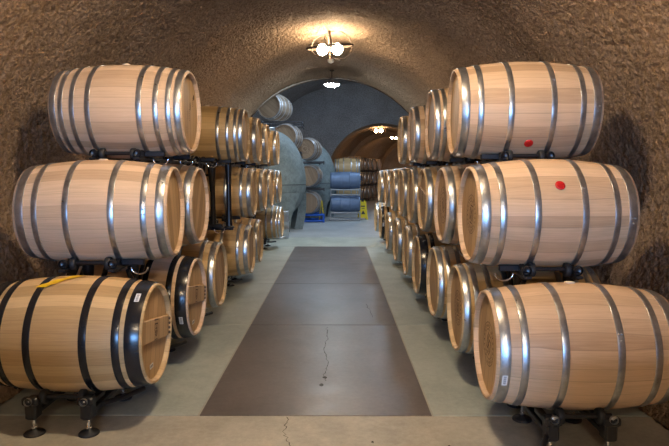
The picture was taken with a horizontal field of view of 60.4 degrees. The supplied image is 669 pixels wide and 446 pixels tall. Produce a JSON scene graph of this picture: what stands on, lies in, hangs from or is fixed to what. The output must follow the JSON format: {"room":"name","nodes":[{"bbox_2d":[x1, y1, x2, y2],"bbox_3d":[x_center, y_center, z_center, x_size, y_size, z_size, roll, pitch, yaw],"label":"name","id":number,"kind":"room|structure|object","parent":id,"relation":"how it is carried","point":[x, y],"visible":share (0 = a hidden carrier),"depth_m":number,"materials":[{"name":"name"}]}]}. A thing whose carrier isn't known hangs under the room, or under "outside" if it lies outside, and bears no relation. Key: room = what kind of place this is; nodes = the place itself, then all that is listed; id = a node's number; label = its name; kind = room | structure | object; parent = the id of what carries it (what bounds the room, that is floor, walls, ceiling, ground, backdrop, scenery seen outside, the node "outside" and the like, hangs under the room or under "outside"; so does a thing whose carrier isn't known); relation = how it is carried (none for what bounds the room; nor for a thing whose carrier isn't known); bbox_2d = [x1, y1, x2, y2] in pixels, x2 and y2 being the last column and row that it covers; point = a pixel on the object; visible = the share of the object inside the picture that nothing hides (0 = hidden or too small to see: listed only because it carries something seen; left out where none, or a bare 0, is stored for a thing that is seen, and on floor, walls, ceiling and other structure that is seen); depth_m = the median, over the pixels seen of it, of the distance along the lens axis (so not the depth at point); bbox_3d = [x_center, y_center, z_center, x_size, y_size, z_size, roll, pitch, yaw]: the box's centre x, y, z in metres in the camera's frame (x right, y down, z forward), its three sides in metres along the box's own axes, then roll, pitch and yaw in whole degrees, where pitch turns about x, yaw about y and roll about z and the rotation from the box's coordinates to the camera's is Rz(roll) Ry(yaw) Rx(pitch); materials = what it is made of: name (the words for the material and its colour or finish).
{"room":"wine cellar","nodes":[
{"label":"wine cellar","id":0,"kind":"room"},
{"bbox_2d":[0,0,264,404],"bbox_3d":[-2.091,-0.407,3.688,0.988,3.172,19.400,0,5,0],"label":"wall","id":1,"kind":"structure","parent":0,"point":[40,40],"depth_m":4.68,"materials":[{"name":"stone"}]},
{"bbox_2d":[279,79,355,103],"bbox_3d":[0.885,-5.038,19.332,6.505,1.382,12.600,0,5,0],"label":"ceiling","id":2,"kind":"structure","parent":0,"point":[292,94],"depth_m":23.98,"materials":[{"name":"grey concrete"}]},
{"bbox_2d":[164,0,482,101],"bbox_3d":[-0.113,-2.215,3.522,3.098,0.612,19.405,0,5,0],"label":"ceiling","id":3,"kind":"structure","parent":0,"point":[265,42],"depth_m":8.22,"materials":[{"name":"brown concrete"}]},
{"bbox_2d":[306,31,353,59],"bbox_3d":[-0.071,-2.729,8.797,0.726,0.466,0.723,0,5,0],"label":"chandelier","id":4,"kind":"object","parent":3,"relation":"hanging from","point":[337,48],"visible":1,"depth_m":8.75,"materials":[{"name":"metal"}]},
{"bbox_2d":[251,78,408,116],"bbox_3d":[0.859,-2.452,13.234,9.381,5.592,0.240,0,5,0],"label":"wall","id":5,"kind":"structure","parent":0,"point":[296,84],"depth_m":13.18,"materials":[{"name":"grey concrete"}]},
{"bbox_2d":[0,198,668,445],"bbox_3d":[5.599,-0.429,22.824,20.992,0.100,58.392,0,5,0],"label":"floor","id":6,"kind":"structure","parent":0,"point":[60,430],"depth_m":4.17,"materials":[{"name":"grey concrete"}]},
{"bbox_2d":[21,386,145,437],"bbox_3d":[-1.509,1.070,3.573,0.558,0.249,0.659,0,5,0],"label":"stand","id":7,"kind":"object","parent":6,"relation":"on","point":[89,404],"visible":0.67,"depth_m":3.31,"materials":[{"name":"black metal"}]},
{"bbox_2d":[0,275,171,391],"bbox_3d":[-1.560,0.674,3.538,0.950,0.700,0.700,0,5,0],"label":"wine barrel","id":8,"kind":"object","parent":7,"relation":"on","point":[91,333],"visible":0.99,"depth_m":3.25,"materials":[{"name":"brown wood"}]},
{"bbox_2d":[82,264,144,278],"bbox_3d":[-1.570,0.716,4.069,0.431,0.868,0.341,0,5,0],"label":"barrel rack","id":9,"kind":"object","parent":6,"relation":"on","point":[88,270],"visible":0.04,"depth_m":4.01,"materials":[{"name":"black metal"}]},
{"bbox_2d":[58,257,148,274],"bbox_3d":[-1.490,0.264,3.944,0.536,0.128,0.620,0,5,0],"label":"stand","id":10,"kind":"object","parent":9,"relation":"on","point":[73,263],"visible":0.62,"depth_m":3.70,"materials":[{"name":"black metal"}]},
{"bbox_2d":[12,159,184,261],"bbox_3d":[-1.558,-0.081,3.914,0.950,0.709,0.702,0,5,-4],"label":"wine barrel","id":11,"kind":"object","parent":10,"relation":"on","point":[86,210],"visible":0.91,"depth_m":3.63,"materials":[{"name":"brown wood"}]},
{"bbox_2d":[169,340,186,351],"bbox_3d":[-1.504,0.980,4.609,0.558,0.249,0.659,0,5,0],"label":"stand","id":12,"kind":"object","parent":6,"relation":"on","point":[172,347],"visible":0.02,"depth_m":4.71,"materials":[{"name":"black metal"}]},
{"bbox_2d":[65,255,206,338],"bbox_3d":[-1.559,0.580,4.573,0.950,0.708,0.702,0,5,1],"label":"wine barrel","id":13,"kind":"object","parent":12,"relation":"on","point":[183,277],"visible":0.38,"depth_m":4.35,"materials":[{"name":"brown wood"}]},
{"bbox_3d":[-1.487,0.196,4.721,0.536,0.128,0.620,0,5,0],"label":"stand","id":14,"kind":"object","parent":13,"relation":"on","visible":0},
{"bbox_2d":[145,162,208,245],"bbox_3d":[-1.560,-0.149,4.692,0.950,0.709,0.702,0,5,0],"label":"wine barrel","id":15,"kind":"object","parent":14,"relation":"on","point":[194,181],"visible":0.2,"depth_m":4.59,"materials":[{"name":"brown wood"}]},
{"bbox_2d":[89,148,168,164],"bbox_3d":[-1.488,-0.499,4.400,0.536,0.128,0.620,0,5,0],"label":"stand","id":16,"kind":"object","parent":15,"relation":"on","point":[138,155],"visible":0.83,"depth_m":4.16,"materials":[{"name":"black metal"}]},
{"bbox_2d":[48,64,200,158],"bbox_3d":[-1.556,-0.843,4.370,0.950,0.707,0.700,0,5,0],"label":"wine barrel","id":17,"kind":"object","parent":16,"relation":"on","point":[124,107],"visible":0.95,"depth_m":4.08,"materials":[{"name":"brown wood"}]},
{"bbox_2d":[129,155,193,165],"bbox_3d":[-1.484,-0.562,5.127,0.536,0.128,0.900,0,5,0],"label":"stand","id":18,"kind":"object","parent":15,"relation":"on","point":[182,159],"visible":0.41,"depth_m":4.95,"materials":[{"name":"black metal"}]},
{"bbox_2d":[195,164,205,312],"bbox_3d":[-1.561,0.181,6.025,0.431,1.595,0.341,0,5,0],"label":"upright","id":19,"kind":"object","parent":6,"relation":"on","point":[201,166],"visible":0.04,"depth_m":5.95,"materials":[{"name":"black metal"}]},
{"bbox_2d":[207,220,224,233],"bbox_3d":[-1.479,0.040,6.514,0.536,0.128,0.900,0,5,0],"label":"stand","id":20,"kind":"object","parent":19,"relation":"on","point":[218,225],"visible":0.26,"depth_m":6.34,"materials":[{"name":"black metal"}]},
{"bbox_2d":[205,164,233,229],"bbox_3d":[-1.427,-0.289,6.506,0.563,0.741,0.314,2,5,24],"label":"upright","id":21,"kind":"object","parent":20,"relation":"on","point":[228,167],"visible":0.66,"depth_m":6.46,"materials":[{"name":"black metal"}]},
{"bbox_2d":[163,155,217,167],"bbox_3d":[-1.480,-0.649,6.123,0.536,0.128,0.900,0,5,0],"label":"stand","id":22,"kind":"object","parent":21,"relation":"on","point":[197,160],"visible":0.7,"depth_m":5.94,"materials":[{"name":"black metal"}]},
{"bbox_2d":[185,105,249,163],"bbox_3d":[-1.548,-1.074,7.020,0.950,0.708,0.700,0,5,0],"label":"wine barrel","id":23,"kind":"object","parent":22,"relation":"on","point":[225,131],"visible":0.56,"depth_m":6.74,"materials":[{"name":"brown wood"}]},
{"bbox_2d":[226,276,242,293],"bbox_3d":[-1.492,0.736,7.418,0.558,0.249,0.659,0,5,0],"label":"stand","id":24,"kind":"object","parent":6,"relation":"on","point":[229,280],"visible":0.11,"depth_m":7.53,"materials":[{"name":"black metal"}]},
{"bbox_2d":[204,222,255,275],"bbox_3d":[-1.528,0.336,7.384,0.950,0.709,0.702,0,5,0],"label":"wine barrel","id":25,"kind":"object","parent":24,"relation":"on","point":[239,243],"visible":0.41,"depth_m":7.11,"materials":[{"name":"brown wood"}]},
{"bbox_2d":[209,215,241,223],"bbox_3d":[-1.474,-0.062,7.690,0.536,0.128,0.620,0,5,0],"label":"stand","id":26,"kind":"object","parent":25,"relation":"on","point":[223,217],"visible":0.27,"depth_m":7.46,"materials":[{"name":"black metal"}]},
{"bbox_2d":[205,166,257,217],"bbox_3d":[-1.535,-0.406,7.660,0.950,0.711,0.702,0,5,0],"label":"wine barrel","id":27,"kind":"object","parent":26,"relation":"on","point":[244,187],"visible":0.38,"depth_m":7.38,"materials":[{"name":"brown wood"}]},
{"bbox_2d":[219,162,246,167],"bbox_3d":[-1.472,-0.822,8.116,0.536,0.128,0.620,0,5,0],"label":"stand","id":28,"kind":"object","parent":27,"relation":"on","point":[234,163],"visible":0.34,"depth_m":7.94,"materials":[{"name":"black metal"}]},
{"bbox_2d":[235,116,261,164],"bbox_3d":[-1.527,-1.167,8.086,0.950,0.708,0.701,0,5,0],"label":"wine barrel","id":29,"kind":"object","parent":28,"relation":"on","point":[255,153],"visible":0.25,"depth_m":7.91,"materials":[{"name":"brown wood"}]},
{"bbox_2d":[197,247,294,415],"bbox_3d":[-0.827,0.846,7.681,0.012,0.016,8.250,0,5,0],"label":"trim","id":30,"kind":"structure","parent":6,"relation":"on","point":[294,247],"depth_m":4.80,"materials":[{"name":"metal"}]},
{"bbox_2d":[263,238,275,248],"bbox_3d":[-1.474,0.369,11.632,0.558,0.249,0.659,0,5,0],"label":"stand","id":31,"kind":"object","parent":6,"relation":"on","point":[266,241],"visible":0.23,"depth_m":11.53,"materials":[{"name":"black metal"}]},
{"bbox_2d":[256,205,283,238],"bbox_3d":[-1.524,-0.031,11.598,0.950,0.708,0.700,0,5,1],"label":"wine barrel","id":32,"kind":"object","parent":31,"relation":"on","point":[272,218],"visible":0.47,"depth_m":11.31,"materials":[{"name":"brown wood"}]},
{"bbox_3d":[-1.459,-0.356,11.067,0.536,0.128,0.620,0,5,0],"label":"stand","id":33,"kind":"object","parent":32,"relation":"on","visible":0},
{"bbox_2d":[258,168,281,203],"bbox_3d":[-1.513,-0.701,11.037,0.950,0.707,0.699,0,5,1],"label":"wine barrel","id":34,"kind":"object","parent":33,"relation":"on","point":[277,173],"visible":0.28,"depth_m":10.84,"materials":[{"name":"brown wood"}]},
{"bbox_2d":[252,164,268,169],"bbox_3d":[-1.460,-1.043,10.656,0.536,0.128,0.620,0,5,0],"label":"stand","id":35,"kind":"object","parent":34,"relation":"on","point":[261,166],"visible":0.41,"depth_m":10.48,"materials":[{"name":"black metal"}]},
{"bbox_2d":[251,130,279,166],"bbox_3d":[-1.514,-1.386,10.627,0.950,0.711,0.702,0,5,0],"label":"wine barrel","id":36,"kind":"object","parent":35,"relation":"on","point":[274,135],"visible":0.3,"depth_m":10.40,"materials":[{"name":"brown wood"}]},
{"bbox_2d":[235,127,305,231],"bbox_3d":[-1.733,-1.167,15.214,1.970,2.690,1.970,-2,5,-25],"label":"tank","id":37,"kind":"object","parent":6,"relation":"on","point":[291,166],"visible":0.3,"depth_m":14.62,"materials":[{"name":"grey concrete"}]},
{"bbox_2d":[304,212,324,221],"bbox_3d":[-0.752,-0.174,17.805,0.784,0.262,0.775,-1,5,-11],"label":"rack","id":38,"kind":"object","parent":6,"relation":"on","point":[315,213],"visible":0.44,"depth_m":17.49,"materials":[{"name":"metal"}]},
{"bbox_2d":[306,191,321,213],"bbox_3d":[-0.752,-0.645,17.764,0.701,0.709,0.950,1,5,6],"label":"wine barrel","id":39,"kind":"object","parent":38,"relation":"on","point":[313,199],"visible":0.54,"depth_m":17.32,"materials":[{"name":"brown wood"}]},
{"bbox_2d":[306,187,324,190],"bbox_3d":[-0.752,-1.040,17.730,0.776,0.110,0.771,-1,5,-11],"label":"rack","id":40,"kind":"object","parent":39,"relation":"on","point":[319,188],"visible":0.55,"depth_m":17.38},
{"bbox_2d":[304,164,322,186],"bbox_3d":[-0.733,-1.451,17.694,0.702,0.711,0.950,1,5,7],"label":"wine barrel","id":41,"kind":"object","parent":40,"relation":"on","point":[314,175],"visible":0.64,"depth_m":17.25,"materials":[{"name":"brown wood"}]},
{"bbox_2d":[303,161,324,164],"bbox_3d":[-0.752,-1.847,17.660,0.776,0.110,0.771,-1,5,-11],"label":"rack","id":42,"kind":"object","parent":41,"relation":"on","point":[304,162],"visible":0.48,"depth_m":17.33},
{"bbox_2d":[298,138,321,160],"bbox_3d":[-0.782,-2.257,17.624,0.701,0.712,0.950,1,5,13],"label":"wine barrel","id":43,"kind":"object","parent":42,"relation":"on","point":[311,149],"visible":0.81,"depth_m":17.20,"materials":[{"name":"brown wood"}]},
{"bbox_2d":[302,147,336,218],"bbox_3d":[-0.884,-1.504,19.547,1.911,2.609,1.911,-2,5,-25],"label":"tank","id":44,"kind":"object","parent":6,"relation":"on","point":[328,168],"visible":0.15,"depth_m":18.89,"materials":[{"name":"grey concrete"}]},
{"bbox_2d":[330,211,359,220],"bbox_3d":[0.340,-0.230,18.348,0.956,0.280,0.531,0,5,0],"label":"rack","id":45,"kind":"object","parent":6,"relation":"on","point":[331,218],"visible":0.94,"depth_m":18.10,"materials":[{"name":"metal"}]},
{"bbox_2d":[330,195,359,211],"bbox_3d":[0.340,-0.634,18.313,0.950,0.556,0.556,0,5,0],"label":"barrel","id":46,"kind":"object","parent":45,"relation":"on","point":[340,203],"visible":0.94,"depth_m":18.08,"materials":[{"name":"plastic"}]},
{"bbox_2d":[330,188,360,196],"bbox_3d":[0.340,-0.973,18.283,0.956,0.240,0.531,0,5,0],"label":"rack","id":47,"kind":"object","parent":46,"relation":"on","point":[359,189],"visible":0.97,"depth_m":18.03,"materials":[{"name":"metal"}]},
{"bbox_2d":[330,172,359,188],"bbox_3d":[0.340,-1.351,18.250,0.950,0.556,0.556,0,5,0],"label":"barrel","id":48,"kind":"object","parent":47,"relation":"on","point":[338,180],"visible":1,"depth_m":18.02,"materials":[{"name":"plastic"}]},
{"bbox_2d":[506,271,574,408],"bbox_3d":[1.333,0.749,3.693,0.431,0.868,0.341,0,5,0],"label":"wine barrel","id":49,"kind":"object","parent":6,"relation":"on","point":[515,280],"visible":0.09,"depth_m":3.65,"materials":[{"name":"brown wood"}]},
{"bbox_2d":[512,405,620,445],"bbox_3d":[1.247,1.098,3.166,0.518,0.264,0.799,0,5,0],"label":"stand","id":50,"kind":"object","parent":6,"relation":"on","point":[607,425],"visible":0.53,"depth_m":3.02,"materials":[{"name":"black metal"}]},
{"bbox_2d":[473,281,668,409],"bbox_3d":[1.319,0.681,3.236,0.950,0.709,0.701,0,5,2],"label":"wine barrel","id":51,"kind":"object","parent":50,"relation":"on","point":[567,345],"visible":0.98,"depth_m":2.95,"materials":[{"name":"brown wood"}]},
{"bbox_3d":[-1.500,0.893,5.605,0.558,0.249,0.659,0,5,0],"label":"stand","id":52,"kind":"object","parent":6,"relation":"on","visible":0},
{"bbox_2d":[177,240,227,308],"bbox_3d":[-1.566,0.494,5.571,0.950,0.709,0.701,0,5,1],"label":"wine barrel","id":53,"kind":"object","parent":52,"relation":"on","point":[213,256],"visible":0.3,"depth_m":5.38,"materials":[{"name":"brown wood"}]},
{"bbox_3d":[-1.488,0.655,8.345,0.558,0.249,0.659,0,5,0],"label":"stand","id":54,"kind":"object","parent":6,"relation":"on","visible":0},
{"bbox_2d":[216,217,263,262],"bbox_3d":[-1.535,0.255,8.310,0.950,0.709,0.702,0,5,0],"label":"wine barrel","id":55,"kind":"object","parent":54,"relation":"on","point":[257,224],"visible":0.17,"depth_m":8.15,"materials":[{"name":"brown wood"}]},
{"bbox_3d":[1.260,0.851,6.005,0.518,0.264,0.799,0,5,0],"label":"stand","id":56,"kind":"object","parent":6,"relation":"on","visible":0},
{"bbox_2d":[412,233,448,294],"bbox_3d":[1.329,0.434,6.075,0.950,0.708,0.700,0,5,0],"label":"wine barrel","id":57,"kind":"object","parent":56,"relation":"on","point":[422,243],"visible":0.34,"depth_m":5.88,"materials":[{"name":"brown wood"}]},
{"bbox_3d":[0.473,-0.633,21.424,1.136,0.550,0.631,0,5,0],"label":"rack","id":58,"kind":"object","parent":6,"relation":"on","visible":0},
{"bbox_2d":[337,188,358,193],"bbox_3d":[0.473,-1.230,21.372,0.950,0.709,0.701,0,5,0],"label":"wine barrel","id":59,"kind":"object","parent":58,"relation":"on","point":[338,191],"visible":0.08,"depth_m":21.05,"materials":[{"name":"brown wood"}]},
{"bbox_3d":[0.473,-1.655,21.335,1.136,0.160,0.631,0,5,0],"label":"rack","id":60,"kind":"object","parent":59,"relation":"on","visible":0},
{"bbox_2d":[334,158,359,172],"bbox_3d":[0.473,-2.057,21.300,0.950,0.709,0.701,0,5,0],"label":"wine barrel","id":61,"kind":"object","parent":60,"relation":"on","point":[342,164],"visible":0.69,"depth_m":20.99,"materials":[{"name":"brown wood"}]},
{"bbox_3d":[1.265,0.758,7.081,0.518,0.264,0.799,0,5,0],"label":"stand","id":62,"kind":"object","parent":6,"relation":"on","visible":0},
{"bbox_2d":[402,224,432,275],"bbox_3d":[1.347,0.341,7.151,0.950,0.709,0.701,0,5,1],"label":"wine barrel","id":63,"kind":"object","parent":62,"relation":"on","point":[410,231],"visible":0.25,"depth_m":6.96,"materials":[{"name":"brown wood"}]},
{"bbox_3d":[1.246,0.029,6.642,0.496,0.128,0.620,0,5,0],"label":"stand","id":64,"kind":"object","parent":63,"relation":"on","visible":0},
{"bbox_2d":[406,166,433,223],"bbox_3d":[1.337,-0.314,6.612,0.950,0.712,0.701,0,5,0],"label":"wine barrel","id":65,"kind":"object","parent":64,"relation":"on","point":[413,174],"visible":0.22,"depth_m":6.51,"materials":[{"name":"brown wood"}]},
{"bbox_2d":[424,161,452,167],"bbox_3d":[1.246,-0.663,6.582,0.496,0.128,0.620,0,5,0],"label":"stand","id":66,"kind":"object","parent":65,"relation":"on","point":[431,163],"visible":0.35,"depth_m":6.39,"materials":[{"name":"black metal"}]},
{"bbox_2d":[407,105,451,164],"bbox_3d":[1.339,-1.006,6.552,0.950,0.713,0.701,0,5,0],"label":"wine barrel","id":67,"kind":"object","parent":66,"relation":"on","point":[416,119],"visible":0.31,"depth_m":6.34,"materials":[{"name":"brown wood"}]},
{"bbox_3d":[1.275,0.545,9.521,0.518,0.264,0.799,0,5,0],"label":"stand","id":68,"kind":"object","parent":6,"relation":"on","visible":0},
{"bbox_2d":[385,211,402,249],"bbox_3d":[1.347,0.131,9.592,0.950,0.713,0.701,0,5,1],"label":"wine barrel","id":69,"kind":"object","parent":68,"relation":"on","point":[390,216],"visible":0.24,"depth_m":9.38,"materials":[{"name":"brown wood"}]},
{"bbox_3d":[1.260,-0.255,9.910,0.496,0.128,0.620,0,5,0],"label":"stand","id":70,"kind":"object","parent":69,"relation":"on","visible":0},
{"bbox_2d":[384,167,412,206],"bbox_3d":[1.351,-0.600,9.879,0.950,0.709,0.702,0,5,0],"label":"wine barrel","id":71,"kind":"object","parent":70,"relation":"on","point":[387,172],"visible":0.21,"depth_m":9.74,"materials":[{"name":"brown wood"}]},
{"bbox_3d":[-1.466,-0.188,17.054,1.032,0.420,0.728,0,5,0],"label":"rack","id":72,"kind":"object","parent":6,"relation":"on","visible":0},
{"bbox_3d":[-1.366,-0.760,17.004,0.701,0.709,0.950,1,5,12],"label":"wine barrel","id":73,"kind":"object","parent":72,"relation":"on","visible":0},
{"bbox_3d":[-1.366,-1.626,16.929,0.701,0.709,0.950,1,5,12],"label":"wine barrel","id":74,"kind":"object","parent":73,"relation":"on","visible":0},
{"bbox_3d":[-1.466,-1.996,16.897,1.032,0.190,0.728,0,5,0],"label":"rack","id":75,"kind":"object","parent":74,"relation":"on","visible":0},
{"bbox_2d":[275,124,302,148],"bbox_3d":[-1.366,-2.501,16.853,0.799,0.813,0.998,1,5,8],"label":"wine barrel","id":76,"kind":"object","parent":75,"relation":"on","point":[290,131],"visible":0.46,"depth_m":16.38,"materials":[{"name":"brown wood"}]},
{"bbox_2d":[260,121,303,128],"bbox_3d":[-1.546,-2.863,16.822,1.282,0.190,0.728,0,5,0],"label":"rack","id":77,"kind":"object","parent":76,"relation":"on","point":[302,123],"visible":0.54,"depth_m":16.46,"materials":[{"name":"metal"}]},
{"bbox_2d":[258,94,292,120],"bbox_3d":[-1.726,-3.370,16.779,0.799,0.809,0.998,2,5,17],"label":"wine barrel","id":78,"kind":"object","parent":77,"relation":"on","point":[278,108],"visible":0.72,"depth_m":16.38,"materials":[{"name":"brown wood"}]},
{"bbox_3d":[1.251,1.021,4.052,0.518,0.264,0.799,0,5,0],"label":"stand","id":79,"kind":"object","parent":6,"relation":"on","visible":0},
{"bbox_2d":[447,262,600,353],"bbox_3d":[1.333,0.604,4.122,0.950,0.708,0.699,0,5,1],"label":"wine barrel","id":80,"kind":"object","parent":79,"relation":"on","point":[467,280],"visible":0.36,"depth_m":3.92,"materials":[{"name":"brown wood"}]},
{"bbox_2d":[494,263,583,281],"bbox_3d":[1.233,0.284,3.703,0.496,0.128,0.620,0,5,0],"label":"stand","id":81,"kind":"object","parent":80,"relation":"on","point":[526,272],"visible":0.59,"depth_m":3.46,"materials":[{"name":"black metal"}]},
{"bbox_2d":[457,159,639,266],"bbox_3d":[1.321,-0.056,3.673,0.950,0.702,0.702,0,5,0],"label":"wine barrel","id":82,"kind":"object","parent":81,"relation":"on","point":[541,212],"visible":0.98,"depth_m":3.38,"materials":[{"name":"brown wood"}]},
{"bbox_2d":[477,150,554,163],"bbox_3d":[1.235,-0.452,4.151,0.496,0.128,0.620,0,5,0],"label":"stand","id":83,"kind":"object","parent":82,"relation":"on","point":[508,155],"visible":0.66,"depth_m":3.91,"materials":[{"name":"black metal"}]},
{"bbox_2d":[446,61,603,160],"bbox_3d":[1.323,-0.793,4.121,0.950,0.701,0.701,0,5,3],"label":"wine barrel","id":84,"kind":"object","parent":82,"relation":"on","point":[518,107],"visible":0.89,"depth_m":3.83,"materials":[{"name":"brown wood"}]},
{"bbox_3d":[1.256,0.935,5.038,0.518,0.264,0.799,0,5,0],"label":"stand","id":85,"kind":"object","parent":6,"relation":"on","visible":0},
{"bbox_2d":[426,244,467,318],"bbox_3d":[1.338,0.518,5.108,0.950,0.708,0.700,0,5,0],"label":"wine barrel","id":86,"kind":"object","parent":85,"relation":"on","point":[440,260],"visible":0.29,"depth_m":4.92,"materials":[{"name":"brown wood"}]},
{"bbox_3d":[1.270,0.654,8.276,0.518,0.264,0.799,0,5,0],"label":"stand","id":87,"kind":"object","parent":6,"relation":"on","visible":0},
{"bbox_2d":[392,217,413,261],"bbox_3d":[1.348,0.237,8.346,0.950,0.709,0.702,0,5,0],"label":"wine barrel","id":88,"kind":"object","parent":87,"relation":"on","point":[399,224],"visible":0.25,"depth_m":8.14,"materials":[{"name":"brown wood"}]},
{"bbox_3d":[1.255,-0.156,8.764,0.496,0.128,0.620,0,5,0],"label":"stand","id":89,"kind":"object","parent":88,"relation":"on","visible":0},
{"bbox_2d":[390,167,415,210],"bbox_3d":[1.344,-0.500,8.734,0.950,0.708,0.701,0,5,0],"label":"wine barrel","id":90,"kind":"object","parent":89,"relation":"on","point":[394,173],"visible":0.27,"depth_m":8.55,"materials":[{"name":"brown wood"}]},
{"bbox_3d":[1.282,0.407,11.115,0.518,0.264,0.799,0,5,0],"label":"stand","id":91,"kind":"object","parent":6,"relation":"on","visible":0},
{"bbox_2d":[379,206,393,238],"bbox_3d":[1.357,-0.010,11.185,0.950,0.709,0.702,0,5,0],"label":"wine barrel","id":92,"kind":"object","parent":91,"relation":"on","point":[383,210],"visible":0.19,"depth_m":10.97,"materials":[{"name":"brown wood"}]},
{"bbox_2d":[378,168,396,202],"bbox_3d":[1.341,-0.717,11.224,0.950,0.709,0.702,0,5,0],"label":"wine barrel","id":93,"kind":"object","parent":92,"relation":"on","point":[381,174],"visible":0.24,"depth_m":11.02,"materials":[{"name":"brown wood"}]},
{"bbox_2d":[270,83,408,159],"bbox_3d":[0.914,-3.549,25.851,9.381,5.592,0.370,0,5,0],"label":"wall","id":94,"kind":"structure","parent":0,"point":[330,116],"depth_m":25.55,"materials":[{"name":"grey concrete"}]},
{"bbox_2d":[349,126,397,145],"bbox_3d":[7.322,-4.924,34.561,6.456,0.609,22.107,5,7,42],"label":"ceiling","id":95,"kind":"structure","parent":0,"point":[361,135],"depth_m":29.43,"materials":[{"name":"brown concrete"}]},
{"bbox_2d":[332,138,416,198],"bbox_3d":[6.155,-3.209,35.783,5.216,3.193,23.304,5,7,42],"label":"wall","id":96,"kind":"structure","parent":0,"point":[373,151],"depth_m":33.39,"materials":[{"name":"brown concrete"}]},
{"bbox_2d":[349,131,397,156],"bbox_3d":[2.875,-3.019,30.487,4.984,3.733,0.758,2,5,18],"label":"trim","id":97,"kind":"structure","parent":96,"relation":"attached to","point":[366,141],"depth_m":30.42,"materials":[{"name":"brown concrete"}]},
{"bbox_2d":[397,0,668,429],"bbox_3d":[1.865,-0.404,3.671,0.990,3.169,19.400,0,5,0],"label":"wall","id":98,"kind":"structure","parent":0,"point":[626,42],"depth_m":4.35,"materials":[{"name":"stone"}]},
{"bbox_3d":[1.096,-0.312,22.051,16.000,0.100,62.000,0,5,0],"label":"floor","id":99,"kind":"structure","parent":0,"visible":0},
{"bbox_2d":[366,247,433,415],"bbox_3d":[0.628,0.846,7.675,0.012,0.016,8.250,0,5,0],"label":"trim","id":100,"kind":"structure","parent":99,"relation":"on","point":[366,247],"depth_m":4.77,"materials":[{"name":"metal"}]},
{"bbox_3d":[-1.468,-0.167,8.895,0.536,0.128,0.620,0,5,0],"label":"stand","id":101,"kind":"object","parent":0,"visible":0},
{"bbox_2d":[238,167,267,210],"bbox_3d":[-1.539,-0.512,8.866,0.950,0.709,0.701,0,5,0],"label":"wine barrel","id":102,"kind":"object","parent":101,"relation":"on","point":[261,174],"visible":0.18,"depth_m":8.69,"materials":[{"name":"brown wood"}]},
{"bbox_2d":[241,163,256,168],"bbox_3d":[-1.467,-0.909,9.112,0.536,0.128,0.620,0,5,0],"label":"stand","id":103,"kind":"object","parent":102,"relation":"on","point":[242,165],"visible":0.3,"depth_m":8.93,"materials":[{"name":"black metal"}]},
{"bbox_2d":[246,123,269,165],"bbox_3d":[-1.520,-1.253,9.082,0.950,0.708,0.701,0,5,0],"label":"wine barrel","id":104,"kind":"object","parent":103,"relation":"on","point":[265,157],"visible":0.25,"depth_m":8.94,"materials":[{"name":"brown wood"}]},
{"bbox_3d":[1.250,-0.060,7.668,0.496,0.128,0.620,0,5,0],"label":"stand","id":105,"kind":"object","parent":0,"visible":0},
{"bbox_2d":[397,167,418,216],"bbox_3d":[1.345,-0.405,7.638,0.950,0.708,0.701,0,5,0],"label":"wine barrel","id":106,"kind":"object","parent":105,"relation":"on","point":[403,174],"visible":0.21,"depth_m":7.52,"materials":[{"name":"brown wood"}]},
{"bbox_2d":[411,163,429,168],"bbox_3d":[1.251,-0.759,7.678,0.496,0.128,0.620,0,5,0],"label":"stand","id":107,"kind":"object","parent":106,"relation":"on","point":[419,165],"visible":0.3,"depth_m":7.50,"materials":[{"name":"black metal"}]},
{"bbox_2d":[397,116,412,164],"bbox_3d":[1.341,-1.103,7.647,0.950,0.709,0.702,0,5,1],"label":"wine barrel","id":108,"kind":"object","parent":107,"relation":"on","point":[402,148],"visible":0.2,"depth_m":7.49,"materials":[{"name":"brown wood"}]},
{"bbox_3d":[-1.545,0.217,9.813,0.431,0.868,0.341,0,5,0],"label":"upright","id":109,"kind":"object","parent":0,"visible":0},
{"bbox_3d":[-1.465,-0.239,9.722,0.536,0.128,0.620,0,5,0],"label":"stand","id":110,"kind":"object","parent":109,"relation":"on","visible":0},
{"bbox_2d":[253,168,273,207],"bbox_3d":[-1.521,-0.584,9.693,0.950,0.708,0.701,0,5,1],"label":"wine barrel","id":111,"kind":"object","parent":110,"relation":"on","point":[270,177],"visible":0.24,"depth_m":9.58,"materials":[{"name":"brown wood"}]},
{"bbox_3d":[1.337,0.667,4.629,0.431,0.868,0.341,0,5,0],"label":"upright","id":112,"kind":"object","parent":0,"visible":0},
{"bbox_3d":[1.238,0.193,4.749,0.496,0.128,0.620,0,5,0],"label":"stand","id":113,"kind":"object","parent":112,"relation":"on","visible":0},
{"bbox_2d":[434,162,479,244],"bbox_3d":[1.339,-0.150,4.719,0.950,0.711,0.702,0,5,0],"label":"wine barrel","id":114,"kind":"object","parent":113,"relation":"on","point":[448,178],"visible":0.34,"depth_m":4.56,"materials":[{"name":"brown wood"}]},
{"bbox_3d":[1.342,0.583,5.606,0.431,0.868,0.341,0,5,0],"label":"upright","id":115,"kind":"object","parent":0,"visible":0},
{"bbox_3d":[1.242,0.110,5.706,0.496,0.128,0.620,0,5,0],"label":"stand","id":116,"kind":"object","parent":115,"relation":"on","visible":0},
{"bbox_2d":[417,165,451,232],"bbox_3d":[1.330,-0.234,5.675,0.950,0.709,0.701,0,5,0],"label":"wine barrel","id":117,"kind":"object","parent":116,"relation":"on","point":[426,180],"visible":0.26,"depth_m":5.51,"materials":[{"name":"brown wood"}]},
{"bbox_2d":[447,157,480,165],"bbox_3d":[1.240,-0.547,5.247,0.496,0.128,0.620,0,5,0],"label":"stand","id":118,"kind":"object","parent":117,"relation":"on","point":[465,160],"visible":0.37,"depth_m":5.07,"materials":[{"name":"black metal"}]},
{"bbox_2d":[425,88,481,162],"bbox_3d":[1.334,-0.892,5.217,0.950,0.707,0.700,0,5,1],"label":"wine barrel","id":119,"kind":"object","parent":118,"relation":"on","point":[436,144],"visible":0.25,"depth_m":5.03,"materials":[{"name":"brown wood"}]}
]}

